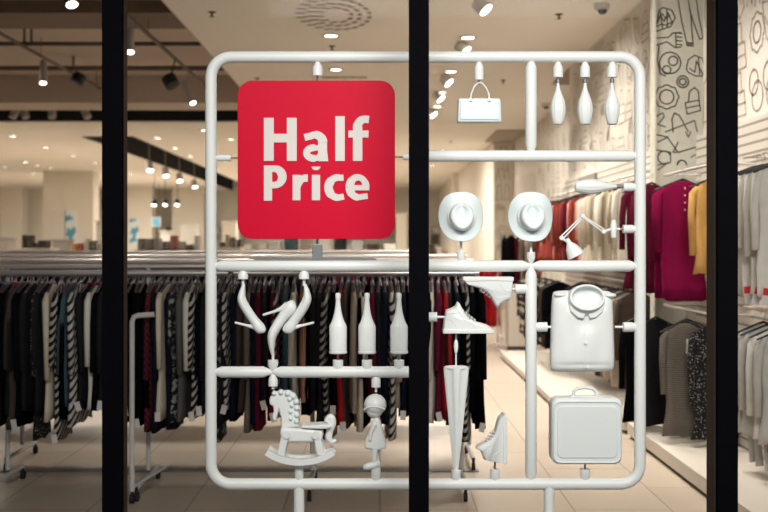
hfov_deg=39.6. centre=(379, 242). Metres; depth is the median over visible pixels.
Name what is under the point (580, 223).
garment
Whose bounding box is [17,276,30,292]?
clothes hanger
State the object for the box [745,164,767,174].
clothes hanger
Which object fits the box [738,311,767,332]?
clothes hanger
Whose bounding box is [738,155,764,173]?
clothes hanger
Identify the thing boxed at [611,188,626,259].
garment
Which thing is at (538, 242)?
garment
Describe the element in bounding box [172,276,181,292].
clothes hanger
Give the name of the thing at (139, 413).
garment
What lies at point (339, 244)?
folded clothes
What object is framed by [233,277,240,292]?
clothes hanger
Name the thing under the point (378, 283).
clothes hanger
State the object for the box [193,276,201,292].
clothes hanger
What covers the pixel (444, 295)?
garment
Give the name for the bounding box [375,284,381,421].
garment
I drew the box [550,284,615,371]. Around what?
shirt
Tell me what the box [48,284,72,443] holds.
garment
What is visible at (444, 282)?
clothes hanger
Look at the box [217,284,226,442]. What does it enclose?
garment
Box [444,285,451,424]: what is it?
garment
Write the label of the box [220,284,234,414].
garment
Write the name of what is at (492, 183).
wall
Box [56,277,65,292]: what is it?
clothes hanger
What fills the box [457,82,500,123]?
handbag
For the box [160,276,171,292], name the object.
clothes hanger
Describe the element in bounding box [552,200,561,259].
garment
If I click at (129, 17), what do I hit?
track
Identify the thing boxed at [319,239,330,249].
folded clothes
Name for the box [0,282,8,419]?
garment
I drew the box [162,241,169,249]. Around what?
folded clothes
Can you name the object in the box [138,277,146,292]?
clothes hanger
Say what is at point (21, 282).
clothes hanger
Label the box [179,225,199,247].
display cabinet
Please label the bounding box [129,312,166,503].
stand
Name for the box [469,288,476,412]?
garment
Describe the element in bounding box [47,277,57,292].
clothes hanger
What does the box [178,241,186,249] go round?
folded clothes
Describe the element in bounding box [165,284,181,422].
garment
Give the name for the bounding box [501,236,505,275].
garment
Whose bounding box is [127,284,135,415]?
garment
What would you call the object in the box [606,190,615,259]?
garment
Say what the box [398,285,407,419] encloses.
garment
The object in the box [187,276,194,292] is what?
clothes hanger
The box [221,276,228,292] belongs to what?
clothes hanger
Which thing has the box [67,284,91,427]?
garment
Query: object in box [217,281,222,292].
clothes hanger
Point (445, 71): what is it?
recessed light
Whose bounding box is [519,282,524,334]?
garment
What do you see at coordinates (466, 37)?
recessed light
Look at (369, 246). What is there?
folded clothes
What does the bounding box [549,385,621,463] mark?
suitcase
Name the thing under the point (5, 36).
track
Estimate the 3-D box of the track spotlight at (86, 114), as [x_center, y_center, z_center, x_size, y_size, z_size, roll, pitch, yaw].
[-5.973,-2.738,21.562,0.336,0.510,0.159,0,0,35]
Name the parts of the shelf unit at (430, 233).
panel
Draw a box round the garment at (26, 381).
[18,284,37,411]
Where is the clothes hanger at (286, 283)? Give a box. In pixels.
[284,281,288,292]
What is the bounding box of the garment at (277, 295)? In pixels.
[271,284,283,417]
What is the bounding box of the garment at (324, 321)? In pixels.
[318,284,336,439]
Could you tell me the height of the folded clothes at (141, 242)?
0.235 m
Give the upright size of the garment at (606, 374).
0.890 m
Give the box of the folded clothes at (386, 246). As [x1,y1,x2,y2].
[383,244,394,249]
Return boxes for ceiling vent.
[294,0,371,30]
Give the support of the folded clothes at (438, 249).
on the display cabinet
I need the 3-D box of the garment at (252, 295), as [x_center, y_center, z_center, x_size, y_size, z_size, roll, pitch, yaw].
[-0.817,0.733,7.100,0.077,0.922,0.532,0,0,1]
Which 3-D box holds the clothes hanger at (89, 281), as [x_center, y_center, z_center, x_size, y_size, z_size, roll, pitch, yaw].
[-1.934,0.261,7.100,0.021,0.158,0.415,0,0,2]
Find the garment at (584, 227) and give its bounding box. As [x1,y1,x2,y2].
[582,196,590,259]
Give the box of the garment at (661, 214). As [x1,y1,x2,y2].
[659,214,705,301]
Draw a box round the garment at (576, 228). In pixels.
[575,198,580,259]
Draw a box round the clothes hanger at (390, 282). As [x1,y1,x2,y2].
[389,281,392,292]
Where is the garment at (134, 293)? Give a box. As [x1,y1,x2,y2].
[131,284,140,410]
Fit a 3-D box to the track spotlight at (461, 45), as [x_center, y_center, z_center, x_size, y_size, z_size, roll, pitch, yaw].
[1.046,-2.480,13.522,0.210,0.207,0.168,0,0,22]
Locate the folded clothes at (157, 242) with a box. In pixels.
[154,239,162,249]
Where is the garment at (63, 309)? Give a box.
[56,284,76,406]
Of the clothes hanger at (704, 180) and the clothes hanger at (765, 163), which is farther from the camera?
the clothes hanger at (704, 180)
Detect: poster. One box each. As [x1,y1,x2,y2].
[48,210,65,239]
[65,210,76,248]
[129,218,139,243]
[152,184,160,226]
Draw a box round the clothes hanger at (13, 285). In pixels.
[9,276,17,291]
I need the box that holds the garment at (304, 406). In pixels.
[300,284,312,415]
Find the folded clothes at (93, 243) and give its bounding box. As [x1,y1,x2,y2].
[90,241,97,250]
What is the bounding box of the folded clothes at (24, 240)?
[22,235,28,247]
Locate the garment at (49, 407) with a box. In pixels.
[42,284,57,422]
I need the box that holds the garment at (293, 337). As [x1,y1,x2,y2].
[288,284,299,422]
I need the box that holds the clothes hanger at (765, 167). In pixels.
[753,166,767,172]
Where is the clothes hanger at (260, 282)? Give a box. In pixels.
[257,276,262,292]
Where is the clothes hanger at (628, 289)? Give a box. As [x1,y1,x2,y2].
[612,289,631,298]
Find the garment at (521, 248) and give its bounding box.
[518,239,526,279]
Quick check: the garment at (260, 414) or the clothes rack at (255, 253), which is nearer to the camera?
the garment at (260, 414)
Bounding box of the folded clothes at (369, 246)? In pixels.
[367,244,378,249]
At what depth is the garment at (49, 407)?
6.88 m
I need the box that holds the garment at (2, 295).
[0,284,11,411]
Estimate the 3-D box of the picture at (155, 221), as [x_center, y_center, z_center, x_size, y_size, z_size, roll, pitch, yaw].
[-9.646,-0.905,45.975,0.323,0.345,0.050,0,0,0]
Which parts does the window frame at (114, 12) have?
frame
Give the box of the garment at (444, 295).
[440,284,452,419]
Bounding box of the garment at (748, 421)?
[738,326,767,465]
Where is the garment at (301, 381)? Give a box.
[298,285,308,402]
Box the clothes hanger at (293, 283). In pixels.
[292,281,295,292]
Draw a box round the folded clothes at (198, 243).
[194,236,202,249]
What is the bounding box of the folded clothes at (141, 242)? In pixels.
[137,239,145,249]
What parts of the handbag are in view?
handle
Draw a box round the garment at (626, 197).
[619,191,633,289]
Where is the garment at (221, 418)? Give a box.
[217,284,228,424]
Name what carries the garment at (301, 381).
hanging from the clothes hanger
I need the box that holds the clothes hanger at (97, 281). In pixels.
[89,276,98,292]
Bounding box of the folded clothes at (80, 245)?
[78,243,83,250]
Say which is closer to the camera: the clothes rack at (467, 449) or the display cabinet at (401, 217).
the clothes rack at (467, 449)
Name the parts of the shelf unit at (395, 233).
panel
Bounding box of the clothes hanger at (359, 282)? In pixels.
[357,277,361,291]
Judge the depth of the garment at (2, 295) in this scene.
6.91 m
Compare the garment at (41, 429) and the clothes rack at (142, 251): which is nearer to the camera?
the garment at (41, 429)
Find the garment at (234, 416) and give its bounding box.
[229,284,243,421]
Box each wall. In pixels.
[99,180,437,258]
[438,142,513,308]
[514,100,568,284]
[569,0,767,178]
[650,0,702,323]
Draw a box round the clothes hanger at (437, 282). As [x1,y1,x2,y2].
[435,276,439,291]
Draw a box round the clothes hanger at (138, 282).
[134,278,140,292]
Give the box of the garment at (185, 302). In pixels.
[182,284,194,370]
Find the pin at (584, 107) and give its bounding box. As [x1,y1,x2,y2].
[577,79,592,124]
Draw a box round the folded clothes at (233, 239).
[231,237,235,246]
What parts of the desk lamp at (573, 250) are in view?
arm, arm, lamp shade, arm, arm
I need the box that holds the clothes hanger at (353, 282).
[352,276,354,292]
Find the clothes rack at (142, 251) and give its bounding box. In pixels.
[0,250,408,279]
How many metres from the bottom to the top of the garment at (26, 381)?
0.830 m
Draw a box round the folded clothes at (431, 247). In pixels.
[429,245,434,253]
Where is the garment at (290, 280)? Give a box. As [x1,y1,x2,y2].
[288,276,292,289]
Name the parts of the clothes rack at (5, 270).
rail, rail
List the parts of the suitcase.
handle, handle, panel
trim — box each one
[0,110,237,189]
[0,469,478,471]
[161,0,239,86]
[485,130,524,141]
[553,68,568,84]
[565,152,649,298]
[654,0,655,318]
[696,112,767,459]
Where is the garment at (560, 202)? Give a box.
[557,202,561,259]
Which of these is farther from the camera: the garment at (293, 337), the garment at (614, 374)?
the garment at (614, 374)
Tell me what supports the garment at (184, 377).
in the clothes rack at (5, 270)
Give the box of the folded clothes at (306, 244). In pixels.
[301,239,313,249]
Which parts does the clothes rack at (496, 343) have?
frame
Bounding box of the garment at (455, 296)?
[452,284,460,364]
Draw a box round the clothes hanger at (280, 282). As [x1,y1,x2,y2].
[275,276,283,291]
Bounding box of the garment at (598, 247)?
[596,194,600,259]
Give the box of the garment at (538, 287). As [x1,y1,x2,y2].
[537,281,551,344]
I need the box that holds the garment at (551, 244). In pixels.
[548,205,552,259]
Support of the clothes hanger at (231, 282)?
hanging from the clothes rack at (313, 467)
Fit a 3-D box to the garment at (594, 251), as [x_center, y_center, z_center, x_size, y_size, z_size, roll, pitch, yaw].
[2.368,-0.148,11.214,0.453,0.820,0.090,0,0,-16]
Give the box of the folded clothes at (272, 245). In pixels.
[268,241,281,249]
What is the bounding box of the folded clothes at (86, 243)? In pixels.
[84,238,91,250]
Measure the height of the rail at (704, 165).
0.024 m
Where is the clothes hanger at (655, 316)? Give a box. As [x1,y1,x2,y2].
[646,308,672,324]
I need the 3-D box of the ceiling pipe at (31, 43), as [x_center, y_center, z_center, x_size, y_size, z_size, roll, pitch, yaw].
[-10.105,-2.910,15.000,15.590,0.280,0.057,0,0,0]
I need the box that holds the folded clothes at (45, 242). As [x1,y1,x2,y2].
[43,240,50,247]
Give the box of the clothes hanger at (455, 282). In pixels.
[453,281,457,292]
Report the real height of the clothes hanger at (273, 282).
0.158 m
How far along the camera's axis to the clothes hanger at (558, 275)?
12.70 m
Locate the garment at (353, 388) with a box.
[349,285,357,413]
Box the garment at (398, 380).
[395,285,401,407]
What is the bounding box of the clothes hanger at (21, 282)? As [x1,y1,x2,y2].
[12,276,24,292]
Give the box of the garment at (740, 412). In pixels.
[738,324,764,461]
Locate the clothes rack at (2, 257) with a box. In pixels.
[0,254,465,433]
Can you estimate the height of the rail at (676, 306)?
0.024 m
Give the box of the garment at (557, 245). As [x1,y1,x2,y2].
[555,203,560,259]
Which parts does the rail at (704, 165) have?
rail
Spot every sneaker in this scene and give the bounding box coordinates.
[442,302,493,333]
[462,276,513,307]
[475,412,506,463]
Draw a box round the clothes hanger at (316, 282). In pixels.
[313,277,318,292]
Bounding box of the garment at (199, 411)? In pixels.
[194,286,204,415]
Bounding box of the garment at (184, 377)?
[175,284,191,421]
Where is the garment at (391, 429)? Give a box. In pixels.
[385,284,396,440]
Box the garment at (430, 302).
[429,292,433,422]
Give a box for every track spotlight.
[9,110,19,119]
[20,110,29,119]
[39,58,46,84]
[48,110,55,118]
[64,0,78,7]
[70,71,86,86]
[80,110,91,119]
[127,21,134,53]
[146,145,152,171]
[151,175,156,205]
[161,60,179,89]
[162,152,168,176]
[162,177,167,205]
[174,182,179,205]
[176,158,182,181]
[181,72,195,104]
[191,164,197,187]
[429,108,436,117]
[432,92,444,101]
[439,75,452,86]
[454,41,470,50]
[472,0,491,15]
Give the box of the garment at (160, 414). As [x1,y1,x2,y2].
[155,284,171,421]
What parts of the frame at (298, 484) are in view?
leg, leg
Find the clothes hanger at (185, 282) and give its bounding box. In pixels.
[179,276,188,292]
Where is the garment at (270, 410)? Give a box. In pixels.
[267,285,278,422]
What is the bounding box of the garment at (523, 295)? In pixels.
[522,278,540,337]
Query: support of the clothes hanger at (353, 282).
hanging from the clothes rack at (313, 467)
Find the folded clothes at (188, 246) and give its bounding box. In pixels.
[186,244,193,249]
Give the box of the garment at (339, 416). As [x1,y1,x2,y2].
[335,284,343,426]
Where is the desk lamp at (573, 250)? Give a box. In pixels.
[559,214,619,259]
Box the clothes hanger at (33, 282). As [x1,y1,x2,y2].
[24,278,38,292]
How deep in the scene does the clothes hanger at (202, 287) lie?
6.99 m
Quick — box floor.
[0,309,705,511]
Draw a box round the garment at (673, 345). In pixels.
[659,323,698,436]
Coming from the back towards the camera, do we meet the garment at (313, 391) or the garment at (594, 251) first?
the garment at (594, 251)
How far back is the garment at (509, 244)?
18.41 m
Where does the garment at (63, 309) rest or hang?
in the clothes rack at (5, 270)
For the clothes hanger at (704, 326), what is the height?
0.158 m
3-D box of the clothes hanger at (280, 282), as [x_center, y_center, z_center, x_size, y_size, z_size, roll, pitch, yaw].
[-0.664,0.261,7.100,0.020,0.158,0.415,0,0,4]
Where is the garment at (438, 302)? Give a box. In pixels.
[434,285,442,421]
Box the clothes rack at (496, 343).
[495,272,500,346]
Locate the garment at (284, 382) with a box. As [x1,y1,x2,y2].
[280,284,290,389]
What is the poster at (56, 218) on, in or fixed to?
attached to the wall column at (62, 190)
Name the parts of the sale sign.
plate, stand post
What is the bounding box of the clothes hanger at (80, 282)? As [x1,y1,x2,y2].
[72,276,84,292]
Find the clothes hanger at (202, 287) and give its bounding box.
[199,281,204,292]
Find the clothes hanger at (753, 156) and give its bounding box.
[738,156,757,172]
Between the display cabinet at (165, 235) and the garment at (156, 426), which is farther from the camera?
the display cabinet at (165, 235)
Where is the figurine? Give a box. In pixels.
[363,394,385,469]
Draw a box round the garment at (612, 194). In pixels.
[611,194,617,259]
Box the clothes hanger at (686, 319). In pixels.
[663,310,703,329]
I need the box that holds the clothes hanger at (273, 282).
[272,276,274,291]
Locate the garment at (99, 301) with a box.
[96,292,101,409]
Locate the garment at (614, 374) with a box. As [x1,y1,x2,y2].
[610,293,629,386]
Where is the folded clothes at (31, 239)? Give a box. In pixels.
[27,235,34,247]
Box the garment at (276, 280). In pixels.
[270,276,278,289]
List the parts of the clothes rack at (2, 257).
rail, rail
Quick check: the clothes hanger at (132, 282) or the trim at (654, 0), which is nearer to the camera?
the clothes hanger at (132, 282)
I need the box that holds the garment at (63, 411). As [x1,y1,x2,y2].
[57,285,68,419]
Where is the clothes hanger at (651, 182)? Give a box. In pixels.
[632,174,660,191]
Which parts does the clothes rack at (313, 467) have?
rail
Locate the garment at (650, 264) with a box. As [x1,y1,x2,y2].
[629,184,659,292]
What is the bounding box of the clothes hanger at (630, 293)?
[616,293,649,300]
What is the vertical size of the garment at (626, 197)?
0.870 m
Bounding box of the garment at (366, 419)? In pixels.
[358,284,370,428]
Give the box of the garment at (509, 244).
[504,236,515,283]
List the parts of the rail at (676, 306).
rail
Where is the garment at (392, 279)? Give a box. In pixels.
[391,277,395,295]
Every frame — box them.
[102,0,126,511]
[205,51,645,511]
[409,0,428,511]
[706,0,737,511]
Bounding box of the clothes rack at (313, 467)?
[234,272,478,501]
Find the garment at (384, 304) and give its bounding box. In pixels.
[381,284,388,424]
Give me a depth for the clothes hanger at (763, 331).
6.81 m
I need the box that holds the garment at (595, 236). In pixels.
[594,194,598,242]
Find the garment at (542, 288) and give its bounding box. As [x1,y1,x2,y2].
[539,282,559,346]
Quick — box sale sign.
[238,81,394,259]
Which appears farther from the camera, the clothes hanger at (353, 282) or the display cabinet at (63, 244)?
the display cabinet at (63, 244)
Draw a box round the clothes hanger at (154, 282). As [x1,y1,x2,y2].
[148,276,157,292]
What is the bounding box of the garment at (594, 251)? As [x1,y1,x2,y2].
[586,194,598,259]
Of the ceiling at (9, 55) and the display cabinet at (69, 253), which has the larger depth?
the display cabinet at (69, 253)
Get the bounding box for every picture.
[66,211,75,242]
[152,218,159,225]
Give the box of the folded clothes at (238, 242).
[236,240,241,246]
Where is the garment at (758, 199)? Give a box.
[750,168,767,305]
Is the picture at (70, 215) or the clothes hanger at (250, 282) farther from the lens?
the picture at (70, 215)
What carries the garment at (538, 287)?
hanging from the clothes hanger
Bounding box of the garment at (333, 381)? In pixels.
[328,284,338,414]
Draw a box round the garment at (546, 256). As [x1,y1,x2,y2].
[542,201,555,259]
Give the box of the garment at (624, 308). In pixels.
[614,294,649,388]
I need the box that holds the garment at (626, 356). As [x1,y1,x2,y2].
[619,318,647,422]
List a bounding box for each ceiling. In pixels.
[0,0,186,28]
[0,0,641,190]
[0,29,227,74]
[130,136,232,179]
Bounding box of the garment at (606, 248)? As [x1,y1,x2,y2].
[597,188,612,259]
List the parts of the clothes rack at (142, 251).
rail, rail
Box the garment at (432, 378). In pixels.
[429,286,435,422]
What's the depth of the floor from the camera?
7.77 m
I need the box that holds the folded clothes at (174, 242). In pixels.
[170,236,178,249]
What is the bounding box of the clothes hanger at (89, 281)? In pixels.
[80,276,90,292]
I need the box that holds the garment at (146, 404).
[140,292,149,408]
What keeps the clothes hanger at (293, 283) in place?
hanging from the clothes rack at (313, 467)
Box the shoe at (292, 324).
[283,284,313,333]
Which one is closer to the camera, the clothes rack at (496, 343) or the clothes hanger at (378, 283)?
the clothes hanger at (378, 283)
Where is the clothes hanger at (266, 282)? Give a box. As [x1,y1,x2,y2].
[263,276,268,292]
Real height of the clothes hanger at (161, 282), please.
0.158 m
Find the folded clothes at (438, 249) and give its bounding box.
[436,247,441,253]
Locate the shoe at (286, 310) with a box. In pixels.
[263,300,296,355]
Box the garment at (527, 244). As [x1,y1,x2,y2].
[525,241,534,262]
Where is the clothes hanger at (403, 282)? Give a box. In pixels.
[402,276,404,292]
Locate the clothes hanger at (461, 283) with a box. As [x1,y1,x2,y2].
[458,281,464,291]
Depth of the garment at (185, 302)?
6.84 m
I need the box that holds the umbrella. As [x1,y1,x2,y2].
[444,334,468,469]
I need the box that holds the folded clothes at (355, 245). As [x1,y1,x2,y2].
[350,241,362,249]
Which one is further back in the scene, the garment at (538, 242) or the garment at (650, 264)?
the garment at (538, 242)
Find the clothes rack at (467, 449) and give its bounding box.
[0,259,475,469]
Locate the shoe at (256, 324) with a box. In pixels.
[235,284,265,333]
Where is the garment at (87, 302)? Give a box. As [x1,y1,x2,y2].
[84,282,100,409]
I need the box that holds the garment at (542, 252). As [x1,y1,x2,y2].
[539,243,545,259]
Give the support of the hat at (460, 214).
on the frame at (298, 484)
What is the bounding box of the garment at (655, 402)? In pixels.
[646,319,670,426]
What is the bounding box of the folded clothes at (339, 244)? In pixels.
[334,239,346,249]
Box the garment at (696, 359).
[687,328,738,439]
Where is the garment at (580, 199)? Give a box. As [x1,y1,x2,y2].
[577,198,583,259]
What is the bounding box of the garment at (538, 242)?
[536,241,539,260]
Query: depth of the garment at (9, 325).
6.86 m
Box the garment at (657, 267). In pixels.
[651,187,663,297]
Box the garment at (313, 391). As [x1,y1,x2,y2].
[309,284,319,410]
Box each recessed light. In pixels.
[322,33,339,37]
[328,68,343,70]
[443,70,458,72]
[459,35,476,39]
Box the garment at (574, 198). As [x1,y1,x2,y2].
[566,198,574,259]
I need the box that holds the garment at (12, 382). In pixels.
[3,284,25,429]
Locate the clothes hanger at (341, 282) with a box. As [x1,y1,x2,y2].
[338,276,343,291]
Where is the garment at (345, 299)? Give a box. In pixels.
[340,284,353,430]
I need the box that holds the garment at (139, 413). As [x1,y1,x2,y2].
[134,284,147,428]
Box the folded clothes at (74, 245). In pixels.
[72,243,77,250]
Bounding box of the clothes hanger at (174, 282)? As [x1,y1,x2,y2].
[168,276,176,292]
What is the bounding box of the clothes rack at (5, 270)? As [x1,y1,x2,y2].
[0,264,227,501]
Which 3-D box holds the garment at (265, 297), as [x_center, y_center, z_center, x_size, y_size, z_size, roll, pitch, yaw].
[-0.755,0.675,7.100,0.079,0.805,0.533,0,0,-1]
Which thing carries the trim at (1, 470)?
on the floor
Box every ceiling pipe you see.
[0,29,201,45]
[0,56,223,70]
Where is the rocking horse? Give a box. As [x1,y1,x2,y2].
[265,389,336,465]
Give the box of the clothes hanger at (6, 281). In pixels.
[0,276,7,291]
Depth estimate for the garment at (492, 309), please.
17.10 m
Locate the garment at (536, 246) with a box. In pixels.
[534,242,540,277]
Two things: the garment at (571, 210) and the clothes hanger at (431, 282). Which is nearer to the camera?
the clothes hanger at (431, 282)
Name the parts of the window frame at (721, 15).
frame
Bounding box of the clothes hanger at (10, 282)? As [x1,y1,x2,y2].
[1,276,13,292]
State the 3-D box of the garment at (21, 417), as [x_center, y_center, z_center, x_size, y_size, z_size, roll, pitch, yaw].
[-2.341,0.735,7.100,0.073,0.925,0.532,0,0,3]
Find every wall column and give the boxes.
[0,187,27,247]
[28,189,42,245]
[43,171,98,248]
[127,187,155,258]
[172,189,204,249]
[452,173,457,277]
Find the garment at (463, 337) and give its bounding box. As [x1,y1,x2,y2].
[458,284,466,365]
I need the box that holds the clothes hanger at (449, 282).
[447,276,450,291]
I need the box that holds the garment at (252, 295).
[250,284,257,424]
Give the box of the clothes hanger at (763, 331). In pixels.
[748,329,767,338]
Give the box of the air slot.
[319,76,369,77]
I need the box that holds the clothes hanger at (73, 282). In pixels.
[64,276,76,292]
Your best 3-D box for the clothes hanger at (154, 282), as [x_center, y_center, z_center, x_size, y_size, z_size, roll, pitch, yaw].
[-1.500,0.261,7.100,0.021,0.158,0.415,0,0,0]
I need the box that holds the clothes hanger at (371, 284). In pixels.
[370,281,373,291]
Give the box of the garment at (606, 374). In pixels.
[603,291,621,381]
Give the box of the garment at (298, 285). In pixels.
[296,276,300,323]
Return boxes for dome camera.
[541,102,550,108]
[594,2,609,13]
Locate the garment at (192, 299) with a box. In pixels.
[188,284,204,421]
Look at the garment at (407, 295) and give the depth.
6.86 m
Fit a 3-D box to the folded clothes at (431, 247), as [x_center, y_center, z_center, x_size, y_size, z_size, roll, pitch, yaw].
[1.083,0.149,22.300,0.111,0.235,0.340,0,0,0]
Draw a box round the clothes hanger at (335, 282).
[332,276,337,291]
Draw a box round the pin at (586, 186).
[574,179,619,193]
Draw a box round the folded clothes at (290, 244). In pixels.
[284,239,297,249]
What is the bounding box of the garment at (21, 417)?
[10,284,33,428]
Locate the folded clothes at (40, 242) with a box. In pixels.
[38,240,42,247]
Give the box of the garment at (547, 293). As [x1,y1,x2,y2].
[541,283,569,348]
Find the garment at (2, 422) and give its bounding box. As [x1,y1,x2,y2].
[0,284,6,426]
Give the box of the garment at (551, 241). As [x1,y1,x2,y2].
[550,204,554,256]
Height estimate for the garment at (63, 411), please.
0.883 m
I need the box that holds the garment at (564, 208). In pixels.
[562,200,569,259]
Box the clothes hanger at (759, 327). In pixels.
[740,323,767,335]
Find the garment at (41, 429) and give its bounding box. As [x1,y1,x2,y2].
[30,284,50,440]
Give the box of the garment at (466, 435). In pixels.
[462,284,470,441]
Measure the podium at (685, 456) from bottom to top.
0.130 m
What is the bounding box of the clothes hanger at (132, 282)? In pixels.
[127,281,135,292]
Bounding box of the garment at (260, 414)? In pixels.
[253,284,265,430]
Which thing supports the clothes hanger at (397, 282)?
hanging from the clothes rack at (313, 467)
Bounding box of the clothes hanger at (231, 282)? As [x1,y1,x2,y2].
[225,272,234,292]
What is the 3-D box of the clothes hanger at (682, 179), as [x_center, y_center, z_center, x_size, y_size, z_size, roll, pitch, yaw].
[2.340,-0.489,8.250,0.415,0.158,0.020,0,0,-7]
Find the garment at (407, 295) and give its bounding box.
[405,287,408,415]
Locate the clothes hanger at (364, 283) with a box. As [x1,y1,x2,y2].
[362,276,368,292]
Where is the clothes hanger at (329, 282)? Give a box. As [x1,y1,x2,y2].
[325,276,331,291]
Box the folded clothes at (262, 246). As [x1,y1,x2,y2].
[259,244,266,248]
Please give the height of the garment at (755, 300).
0.906 m
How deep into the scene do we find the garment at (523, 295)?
14.15 m
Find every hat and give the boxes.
[438,192,482,251]
[508,192,552,251]
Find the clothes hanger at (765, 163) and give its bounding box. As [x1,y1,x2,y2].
[739,163,767,175]
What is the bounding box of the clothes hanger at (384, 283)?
[383,281,386,292]
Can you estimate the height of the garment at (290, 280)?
0.836 m
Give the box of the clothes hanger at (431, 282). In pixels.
[430,276,432,291]
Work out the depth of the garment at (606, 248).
10.51 m
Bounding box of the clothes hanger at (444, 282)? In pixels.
[442,277,446,292]
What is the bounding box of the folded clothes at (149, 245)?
[145,239,153,249]
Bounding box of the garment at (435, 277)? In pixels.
[434,276,441,287]
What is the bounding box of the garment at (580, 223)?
[579,197,585,259]
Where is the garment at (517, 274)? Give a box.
[514,237,519,283]
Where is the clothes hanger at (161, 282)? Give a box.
[155,276,163,292]
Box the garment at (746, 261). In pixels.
[738,173,752,303]
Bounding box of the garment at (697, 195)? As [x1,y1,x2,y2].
[688,182,705,273]
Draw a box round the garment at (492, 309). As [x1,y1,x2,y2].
[488,272,501,326]
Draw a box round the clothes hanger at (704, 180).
[688,180,705,187]
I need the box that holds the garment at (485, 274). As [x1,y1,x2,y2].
[483,272,488,325]
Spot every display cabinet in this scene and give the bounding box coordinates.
[0,237,17,250]
[8,248,59,258]
[50,239,74,258]
[69,253,101,258]
[95,221,101,248]
[128,250,204,258]
[159,231,174,241]
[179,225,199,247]
[217,247,244,258]
[221,221,237,241]
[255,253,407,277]
[396,213,407,249]
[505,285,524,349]
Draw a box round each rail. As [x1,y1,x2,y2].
[550,170,649,197]
[562,272,623,281]
[663,163,752,176]
[663,303,752,315]
[743,150,767,158]
[743,305,767,312]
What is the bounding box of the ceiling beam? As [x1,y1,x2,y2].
[0,75,239,109]
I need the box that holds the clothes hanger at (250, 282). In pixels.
[247,276,252,291]
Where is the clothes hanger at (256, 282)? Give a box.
[252,276,258,292]
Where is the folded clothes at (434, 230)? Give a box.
[431,228,438,232]
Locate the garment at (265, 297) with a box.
[260,284,270,409]
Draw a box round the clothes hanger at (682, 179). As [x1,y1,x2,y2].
[657,170,698,189]
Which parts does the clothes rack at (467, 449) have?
rail, rail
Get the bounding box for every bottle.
[329,293,346,353]
[358,293,375,353]
[390,293,407,353]
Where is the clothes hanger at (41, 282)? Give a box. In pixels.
[35,281,43,291]
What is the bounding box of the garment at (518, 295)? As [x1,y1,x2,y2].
[516,280,524,333]
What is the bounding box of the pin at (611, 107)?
[604,79,619,124]
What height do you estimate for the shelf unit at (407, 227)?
2.400 m
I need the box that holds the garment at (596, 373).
[595,289,612,376]
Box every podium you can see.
[499,350,625,401]
[614,396,633,432]
[627,422,767,511]
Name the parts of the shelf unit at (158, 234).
panel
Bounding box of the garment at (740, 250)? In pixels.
[738,174,743,295]
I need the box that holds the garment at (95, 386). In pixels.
[90,287,101,410]
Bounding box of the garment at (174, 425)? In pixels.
[164,284,183,429]
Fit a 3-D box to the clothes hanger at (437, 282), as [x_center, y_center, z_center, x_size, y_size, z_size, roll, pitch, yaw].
[0.382,0.261,7.100,0.020,0.158,0.415,0,0,0]
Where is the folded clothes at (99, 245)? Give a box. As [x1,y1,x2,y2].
[96,243,101,250]
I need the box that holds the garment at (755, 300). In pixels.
[743,168,766,304]
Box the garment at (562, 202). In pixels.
[558,199,568,259]
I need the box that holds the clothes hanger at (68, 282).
[62,277,70,291]
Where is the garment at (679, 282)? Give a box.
[654,181,705,299]
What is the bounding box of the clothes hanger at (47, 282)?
[37,277,50,292]
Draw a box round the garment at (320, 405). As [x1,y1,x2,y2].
[315,284,325,421]
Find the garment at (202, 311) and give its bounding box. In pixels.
[199,292,204,410]
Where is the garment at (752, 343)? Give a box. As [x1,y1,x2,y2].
[745,331,767,471]
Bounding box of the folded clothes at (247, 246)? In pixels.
[244,244,252,248]
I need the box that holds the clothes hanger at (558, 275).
[544,275,570,287]
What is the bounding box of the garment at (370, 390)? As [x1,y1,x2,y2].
[367,284,375,396]
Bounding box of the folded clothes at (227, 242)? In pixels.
[225,235,230,246]
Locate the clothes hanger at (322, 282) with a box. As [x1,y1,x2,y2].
[318,276,325,292]
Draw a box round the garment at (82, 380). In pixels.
[74,282,92,411]
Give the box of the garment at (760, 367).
[753,337,767,451]
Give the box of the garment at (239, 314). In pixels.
[236,284,247,412]
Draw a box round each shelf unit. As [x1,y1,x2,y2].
[157,227,171,238]
[239,231,300,249]
[347,227,396,249]
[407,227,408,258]
[429,227,439,249]
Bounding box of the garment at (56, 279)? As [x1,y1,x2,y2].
[54,276,60,283]
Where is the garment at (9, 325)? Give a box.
[4,282,18,415]
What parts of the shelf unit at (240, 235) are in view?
panel, shelf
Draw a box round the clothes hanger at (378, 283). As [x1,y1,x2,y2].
[377,281,380,291]
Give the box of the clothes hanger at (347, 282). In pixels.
[343,276,349,292]
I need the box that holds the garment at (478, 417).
[471,287,486,432]
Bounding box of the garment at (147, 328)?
[142,284,157,431]
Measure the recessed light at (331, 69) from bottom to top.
0.016 m
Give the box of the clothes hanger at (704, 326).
[688,326,705,333]
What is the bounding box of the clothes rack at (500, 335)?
[498,231,541,338]
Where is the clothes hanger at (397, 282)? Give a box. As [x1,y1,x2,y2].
[396,281,398,291]
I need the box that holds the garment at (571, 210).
[568,194,584,259]
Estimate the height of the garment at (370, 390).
0.814 m
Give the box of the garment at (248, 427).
[243,285,252,432]
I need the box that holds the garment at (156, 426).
[151,284,165,433]
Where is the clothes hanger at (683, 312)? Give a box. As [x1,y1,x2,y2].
[660,312,700,332]
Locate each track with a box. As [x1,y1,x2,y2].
[0,31,101,89]
[127,13,204,86]
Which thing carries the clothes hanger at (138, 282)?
hanging from the clothes rack at (5, 270)
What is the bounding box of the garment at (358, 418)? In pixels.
[354,284,365,431]
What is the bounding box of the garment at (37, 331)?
[32,284,49,415]
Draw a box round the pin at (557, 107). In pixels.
[550,79,565,124]

